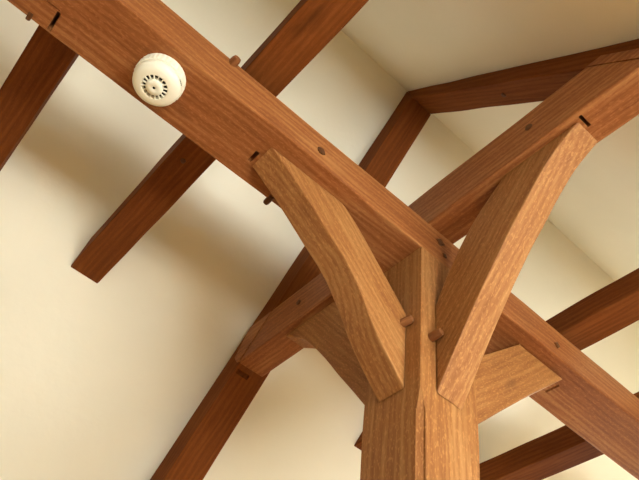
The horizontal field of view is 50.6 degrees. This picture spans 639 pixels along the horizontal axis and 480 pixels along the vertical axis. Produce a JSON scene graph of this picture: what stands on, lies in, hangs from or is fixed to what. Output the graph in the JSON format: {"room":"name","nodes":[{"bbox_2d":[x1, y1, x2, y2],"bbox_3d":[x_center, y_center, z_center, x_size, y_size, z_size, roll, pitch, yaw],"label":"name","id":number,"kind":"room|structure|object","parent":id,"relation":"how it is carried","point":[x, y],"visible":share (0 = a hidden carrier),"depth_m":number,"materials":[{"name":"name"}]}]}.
{"room":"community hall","nodes":[
{"label":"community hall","id":0,"kind":"room"},
{"bbox_2d":[0,0,638,479],"bbox_3d":[0.249,0.445,1.332,5.800,2.749,5.059,37,-55,-20],"label":"ceiling","id":1,"kind":"structure","parent":0,"point":[101,380],"depth_m":1.96,"materials":[{"name":"beige paint"}]},
{"bbox_2d":[0,25,78,170],"bbox_3d":[-0.455,-0.524,1.382,0.092,0.077,1.450,37,-55,-20],"label":"rafter","id":2,"kind":"object","parent":1,"relation":"attached to","point":[44,62],"visible":0.78,"depth_m":1.51,"materials":[{"name":"brown wood"}]},
{"bbox_2d":[71,0,368,282],"bbox_3d":[-0.175,-0.311,1.510,0.091,0.075,1.450,37,-55,-20],"label":"rafter","id":3,"kind":"object","parent":1,"relation":"attached to","point":[311,25],"visible":0.76,"depth_m":1.58,"materials":[{"name":"brown wood"}]},
{"bbox_2d":[150,92,430,479],"bbox_3d":[-0.662,1.050,1.910,0.129,2.660,2.594,37,-55,-20],"label":"rafter","id":4,"kind":"object","parent":1,"relation":"attached to","point":[202,439],"visible":0.66,"depth_m":1.98,"materials":[{"name":"brown wood"}]},
{"bbox_2d":[354,268,638,449],"bbox_3d":[0.624,0.295,1.882,0.092,0.076,1.450,37,-55,-20],"label":"joist","id":5,"kind":"object","parent":1,"relation":"attached to","point":[614,307],"visible":0.25,"depth_m":1.76,"materials":[{"name":"brown wood"}]},
{"bbox_2d":[408,39,638,113],"bbox_3d":[0.974,-0.294,0.557,0.089,2.659,2.481,37,-55,-20],"label":"rafter","id":6,"kind":"object","parent":1,"relation":"attached to","point":[536,81],"visible":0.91,"depth_m":1.72,"materials":[{"name":"brown wood"}]},
{"bbox_2d":[480,392,638,479],"bbox_3d":[0.949,0.536,2.037,0.095,0.088,1.450,37,-55,-20],"label":"joist","id":7,"kind":"object","parent":1,"relation":"attached to","point":[559,450],"visible":0.57,"depth_m":2.18,"materials":[{"name":"brown wood"}]},
{"bbox_3d":[-0.039,1.955,-0.517,6.000,0.060,5.259,37,-55,-20],"label":"floor","id":8,"kind":"structure","parent":0,"visible":0},
{"bbox_2d":[360,247,479,479],"bbox_3d":[0.075,0.953,0.473,0.153,2.748,0.174,37,-55,-20],"label":"post","id":9,"kind":"object","parent":8,"relation":"on","point":[414,433],"visible":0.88,"depth_m":1.19,"materials":[{"name":"brown wood"}]},
{"bbox_2d":[7,0,638,479],"bbox_3d":[0.343,0.143,1.623,5.796,0.111,0.177,37,-55,-20],"label":"beam","id":10,"kind":"structure","parent":9,"relation":"on","point":[221,108],"depth_m":1.38,"materials":[{"name":"brown wood"}]},
{"bbox_2d":[132,53,185,106],"bbox_3d":[-0.304,-0.296,1.269,0.097,0.048,0.097,37,-55,-20],"label":"smoke detector","id":11,"kind":"object","parent":10,"relation":"attached to","point":[158,79],"visible":1,"depth_m":1.25,"materials":[{"name":"white plastic"}]},
{"bbox_2d":[235,48,638,376],"bbox_3d":[0.234,-0.011,1.673,0.093,0.134,1.368,37,-55,-20],"label":"cross beam","id":12,"kind":"structure","parent":10,"relation":"on","point":[603,97],"depth_m":1.49,"materials":[{"name":"brown wood"}]},
{"bbox_2d":[287,302,366,404],"bbox_3d":[0.034,0.325,1.582,0.068,0.472,0.398,37,-55,-20],"label":"brace","id":13,"kind":"object","parent":9,"relation":"attached to","point":[325,332],"visible":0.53,"depth_m":1.63,"materials":[{"name":"brown wood"}]},
{"bbox_2d":[253,148,413,401],"bbox_3d":[0.014,0.051,1.293,0.392,0.366,0.090,37,-55,-20],"label":"brace","id":14,"kind":"object","parent":9,"relation":"attached to","point":[375,322],"visible":1,"depth_m":1.33,"materials":[{"name":"brown wood"}]},
{"bbox_2d":[436,123,596,408],"bbox_3d":[0.388,0.035,1.287,0.069,0.477,0.388,37,-55,-20],"label":"brace","id":15,"kind":"object","parent":9,"relation":"attached to","point":[480,280],"visible":1,"depth_m":1.33,"materials":[{"name":"brown wood"}]},
{"bbox_2d":[475,344,561,423],"bbox_3d":[0.415,0.368,1.487,0.391,0.377,0.068,37,-55,-20],"label":"brace","id":16,"kind":"object","parent":9,"relation":"attached to","point":[505,377],"visible":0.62,"depth_m":1.49,"materials":[{"name":"brown wood"}]}
]}

